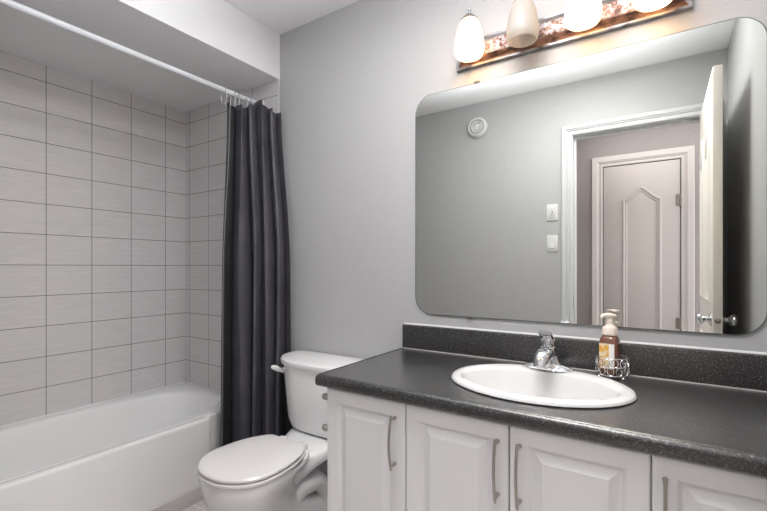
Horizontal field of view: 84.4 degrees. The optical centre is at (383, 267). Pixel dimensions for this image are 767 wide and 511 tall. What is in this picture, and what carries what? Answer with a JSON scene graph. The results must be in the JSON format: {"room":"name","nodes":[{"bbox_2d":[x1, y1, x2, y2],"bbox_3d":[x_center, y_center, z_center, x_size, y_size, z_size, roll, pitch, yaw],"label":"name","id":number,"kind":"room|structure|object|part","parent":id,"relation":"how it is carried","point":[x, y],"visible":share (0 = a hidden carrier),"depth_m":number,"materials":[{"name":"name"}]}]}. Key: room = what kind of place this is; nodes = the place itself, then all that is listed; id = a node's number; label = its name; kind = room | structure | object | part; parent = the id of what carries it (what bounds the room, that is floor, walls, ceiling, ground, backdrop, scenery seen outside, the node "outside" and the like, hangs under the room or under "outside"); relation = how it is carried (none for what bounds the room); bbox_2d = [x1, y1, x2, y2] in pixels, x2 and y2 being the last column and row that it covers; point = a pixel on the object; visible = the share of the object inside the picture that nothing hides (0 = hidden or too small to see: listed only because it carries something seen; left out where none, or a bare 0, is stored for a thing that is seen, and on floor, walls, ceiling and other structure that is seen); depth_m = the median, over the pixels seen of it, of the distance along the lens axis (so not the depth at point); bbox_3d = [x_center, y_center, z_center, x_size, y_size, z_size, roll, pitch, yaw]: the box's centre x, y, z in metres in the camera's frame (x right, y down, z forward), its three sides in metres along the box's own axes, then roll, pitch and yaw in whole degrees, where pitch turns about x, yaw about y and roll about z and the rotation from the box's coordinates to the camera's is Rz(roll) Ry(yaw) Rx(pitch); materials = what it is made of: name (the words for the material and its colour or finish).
{"room":"bathroom","nodes":[
{"label":"bathroom","id":0,"kind":"room"},
{"bbox_2d":[0,51,185,425],"bbox_3d":[-1.792,-0.060,2.129,0.100,2.420,1.650,0,0,33],"label":"wall","id":1,"kind":"structure","parent":0,"point":[93,174],"depth_m":2.29,"materials":[{"name":"tile"}]},
{"bbox_2d":[0,0,279,110],"bbox_3d":[-1.352,-1.147,1.911,0.875,0.245,1.530,0,0,33],"label":"soffit","id":2,"kind":"structure","parent":1,"relation":"attached to","point":[214,41],"depth_m":2.01,"materials":[{"name":"white paint"}]},
{"bbox_2d":[182,499,208,510],"bbox_3d":[0.041,1.200,0.350,5.117,0.100,2.810,0,0,33],"label":"floor","id":3,"kind":"structure","parent":0,"point":[199,506],"depth_m":2.02,"materials":[{"name":"tile"}]},
{"bbox_2d":[0,381,220,510],"bbox_3d":[-1.417,0.950,1.950,0.722,0.400,1.519,0,0,33],"label":"bathtub","id":4,"kind":"object","parent":3,"relation":"on","point":[141,451],"visible":0.82,"depth_m":1.99,"materials":[{"name":"white ceramic"}]},
{"bbox_2d":[197,350,363,510],"bbox_3d":[-0.425,0.788,1.778,0.539,0.723,0.717,0,0,33],"label":"toilet","id":5,"kind":"object","parent":3,"relation":"on","point":[270,472],"visible":0.83,"depth_m":1.71,"materials":[{"name":"white ceramic"}]},
{"bbox_3d":[-0.508,0.753,1.634,0.344,0.016,0.386,0,0,33],"label":"seat","id":6,"kind":"part","parent":5,"relation":"part of","materials":[{"name":"white plastic"}]},
{"bbox_3d":[-0.509,0.732,1.633,0.342,0.022,0.379,0,0,33],"label":"lid","id":7,"kind":"part","parent":5,"relation":"part of","materials":[{"name":"white plastic"}]},
{"bbox_3d":[-0.513,0.502,2.081,0.079,0.043,0.034,0,0,-19],"label":"flush lever","id":8,"kind":"part","parent":5,"relation":"part of","materials":[{"name":"white"}]},
{"bbox_3d":[-0.281,0.613,1.980,0.490,0.306,0.208,0,0,33],"label":"tank","id":9,"kind":"part","parent":5,"relation":"part of","materials":[{"name":"white ceramic"}]},
{"bbox_3d":[-0.283,0.444,1.976,0.520,0.033,0.230,0,0,33],"label":"tank lid","id":10,"kind":"part","parent":5,"relation":"part of","materials":[{"name":"white ceramic"}]},
{"bbox_2d":[322,388,766,510],"bbox_3d":[0.447,0.771,1.285,1.265,0.757,0.596,0,0,33],"label":"vanity cabinet","id":11,"kind":"object","parent":3,"relation":"on","point":[384,455],"depth_m":1.10,"materials":[{"name":"white wood"}]},
{"bbox_3d":[-0.189,0.439,1.429,0.044,0.024,0.024,0,0,33],"label":"side knob","id":12,"kind":"part","parent":11,"relation":"part of","materials":[{"name":"silver metal"}]},
{"bbox_3d":[-0.189,0.544,1.429,0.044,0.024,0.024,0,0,33],"label":"side knob","id":13,"kind":"part","parent":11,"relation":"part of","materials":[{"name":"silver metal"}]},
{"bbox_3d":[-0.057,0.726,1.317,0.296,0.659,0.019,0,0,33],"label":"door","id":14,"kind":"part","parent":11,"relation":"part of","materials":[{"name":"white wood"}]},
{"bbox_3d":[0.023,0.510,1.230,0.011,0.161,0.038,0,0,33],"label":"handle","id":15,"kind":"part","parent":11,"relation":"part of","materials":[{"name":"silver metal"}]},
{"bbox_3d":[0.194,0.726,1.152,0.297,0.659,0.019,0,0,33],"label":"door","id":16,"kind":"part","parent":11,"relation":"part of","materials":[{"name":"white wood"}]},
{"bbox_3d":[0.281,0.510,1.060,0.011,0.161,0.038,0,0,33],"label":"handle","id":17,"kind":"part","parent":11,"relation":"part of","materials":[{"name":"silver metal"}]},
{"bbox_3d":[0.327,0.510,1.030,0.011,0.161,0.038,0,0,33],"label":"handle","id":18,"kind":"part","parent":11,"relation":"part of","materials":[{"name":"silver metal"}]},
{"bbox_2d":[315,322,766,477],"bbox_3d":[0.465,0.319,1.285,1.271,0.147,0.579,0,0,33],"label":"countertop","id":19,"kind":"structure","parent":11,"relation":"on","point":[700,405],"depth_m":1.21,"materials":[{"name":"grey laminate"}]},
{"bbox_2d":[451,364,636,407],"bbox_3d":[0.463,0.425,1.281,0.524,0.170,0.414,0,0,33],"label":"sink","id":20,"kind":"object","parent":19,"relation":"in","point":[512,382],"visible":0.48,"depth_m":1.34,"materials":[{"name":"white ceramic"}]},
{"bbox_2d":[523,331,574,371],"bbox_3d":[0.524,0.274,1.377,0.166,0.132,0.157,0,0,33],"label":"faucet","id":21,"kind":"object","parent":19,"relation":"on","point":[546,357],"visible":1,"depth_m":1.38,"materials":[{"name":"silver metal"}]},
{"bbox_3d":[0.517,0.291,1.365,0.052,0.056,0.129,0,0,33],"label":"spout","id":22,"kind":"part","parent":21,"relation":"part of","materials":[{"name":"silver metal"}]},
{"bbox_3d":[0.544,0.234,1.407,0.049,0.054,0.074,0,0,33],"label":"lever","id":23,"kind":"part","parent":21,"relation":"part of","materials":[{"name":"silver metal"}]},
{"bbox_3d":[0.551,0.317,1.417,0.166,0.046,0.056,0,0,33],"label":"plate","id":24,"kind":"part","parent":21,"relation":"part of","materials":[{"name":"silver metal"}]},
{"bbox_2d":[595,353,629,380],"bbox_3d":[0.738,0.321,1.366,0.099,0.068,0.099,0,0,33],"label":"wire caddy","id":25,"kind":"object","parent":19,"relation":"on","point":[627,361],"visible":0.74,"depth_m":1.33,"materials":[{"name":"silver metal"}]},
{"bbox_2d":[599,313,619,374],"bbox_3d":[0.730,0.244,1.364,0.055,0.194,0.056,0,0,43],"label":"soap bottle","id":26,"kind":"object","parent":25,"relation":"in","point":[609,343],"visible":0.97,"depth_m":1.35,"materials":[{"name":"brown plastic"}]},
{"bbox_3d":[0.446,0.726,0.987,0.298,0.659,0.019,0,0,33],"label":"door","id":27,"kind":"part","parent":11,"relation":"part of","materials":[{"name":"white wood"}]},
{"bbox_3d":[0.577,0.510,0.866,0.011,0.161,0.038,0,0,33],"label":"handle","id":28,"kind":"part","parent":11,"relation":"part of","materials":[{"name":"silver metal"}]},
{"bbox_3d":[0.696,0.726,0.822,0.293,0.659,0.019,0,0,33],"label":"door","id":29,"kind":"part","parent":11,"relation":"part of","materials":[{"name":"white wood"}]},
{"bbox_2d":[186,80,276,389],"bbox_3d":[-0.939,0.062,2.551,0.863,2.175,0.008,0,0,33],"label":"tiled wall","id":30,"kind":"structure","parent":0,"point":[206,125],"depth_m":2.66,"materials":[{"name":"tile"}]},
{"bbox_2d":[149,487,202,510],"bbox_3d":[-1.120,1.117,1.754,0.011,0.066,1.518,0,0,33],"label":"baseboard","id":31,"kind":"structure","parent":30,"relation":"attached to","point":[193,497],"depth_m":2.00,"materials":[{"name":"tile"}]},
{"bbox_2d":[277,79,279,112],"bbox_3d":[-0.574,0.062,2.310,0.012,2.175,0.009,0,0,33],"label":"trim","id":32,"kind":"structure","parent":30,"relation":"attached to","point":[278,80],"depth_m":2.31,"materials":[{"name":"white"}]},
{"bbox_2d":[224,0,359,34],"bbox_3d":[0.041,-1.320,0.350,5.117,0.100,2.810,0,0,33],"label":"ceiling","id":33,"kind":"structure","parent":0,"point":[281,16],"depth_m":2.09,"materials":[{"name":"paint"}]},
{"bbox_2d":[280,0,766,473],"bbox_3d":[-0.043,-0.060,2.026,3.137,2.420,0.100,0,0,33],"label":"wall","id":34,"kind":"structure","parent":0,"point":[354,78],"depth_m":1.97,"materials":[{"name":"paint"}]},
{"bbox_2d":[454,0,692,72],"bbox_3d":[0.589,-0.890,1.459,0.782,0.185,0.154,0,0,33],"label":"vanity light","id":35,"kind":"object","parent":34,"relation":"attached to","point":[524,34],"visible":1,"depth_m":1.47,"materials":[{"name":"white glass"}]},
{"bbox_3d":[0.326,-0.872,1.607,0.112,0.142,0.112,0,0,33],"label":"lamp shade","id":36,"kind":"part","parent":35,"relation":"part of","materials":[{"name":"white glass"}]},
{"bbox_3d":[0.492,-0.872,1.498,0.112,0.142,0.112,0,0,33],"label":"lamp shade","id":37,"kind":"part","parent":35,"relation":"part of","materials":[{"name":"white glass"}]},
{"bbox_3d":[0.618,-0.892,1.504,0.764,0.022,0.014,0,0,33],"label":"cove moulding","id":38,"kind":"part","parent":35,"relation":"part of","materials":[{"name":"silver metal"}]},
{"bbox_3d":[0.614,-0.855,1.496,0.720,0.052,0.003,0,0,33],"label":"plate","id":39,"kind":"part","parent":35,"relation":"part of","materials":[{"name":"metal"}]},
{"bbox_3d":[0.656,-0.872,1.390,0.112,0.142,0.112,0,0,33],"label":"lamp shade","id":40,"kind":"part","parent":35,"relation":"part of","materials":[{"name":"white glass"}]},
{"bbox_3d":[0.822,-0.872,1.281,0.112,0.142,0.112,0,0,33],"label":"lamp shade","id":41,"kind":"part","parent":35,"relation":"part of","materials":[{"name":"white glass"}]},
{"bbox_2d":[402,324,766,390],"bbox_3d":[0.619,0.303,1.517,1.268,0.104,0.021,0,0,33],"label":"backsplash","id":42,"kind":"structure","parent":34,"relation":"attached to","point":[722,368],"depth_m":1.39,"materials":[{"name":"grey laminate"}]},
{"bbox_2d":[415,17,766,335],"bbox_3d":[0.620,-0.267,1.525,1.151,0.950,0.010,0,0,33],"label":"mirror","id":43,"kind":"object","parent":34,"relation":"attached to","point":[628,182],"visible":1,"depth_m":1.43,"materials":[{"name":"silver mirror"}]},
{"bbox_3d":[-0.074,-0.060,0.085,5.017,2.420,0.120,0,0,33],"label":"wall","id":44,"kind":"structure","parent":0,"visible":0},
{"bbox_2d":[0,0,263,104],"bbox_3d":[-1.109,-0.914,1.747,0.060,0.060,1.520,0,0,33],"label":"shower rod","id":45,"kind":"object","parent":44,"relation":"attached to","point":[10,3],"visible":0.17,"depth_m":1.73,"materials":[{"name":"white metal"}]},
{"bbox_2d":[220,86,291,446],"bbox_3d":[-0.662,0.068,2.234,0.370,2.004,0.210,0,0,-6],"label":"shower curtain","id":46,"kind":"object","parent":45,"relation":"hanging from","point":[256,285],"visible":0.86,"depth_m":2.19,"materials":[{"name":"grey fabric"}]}
]}

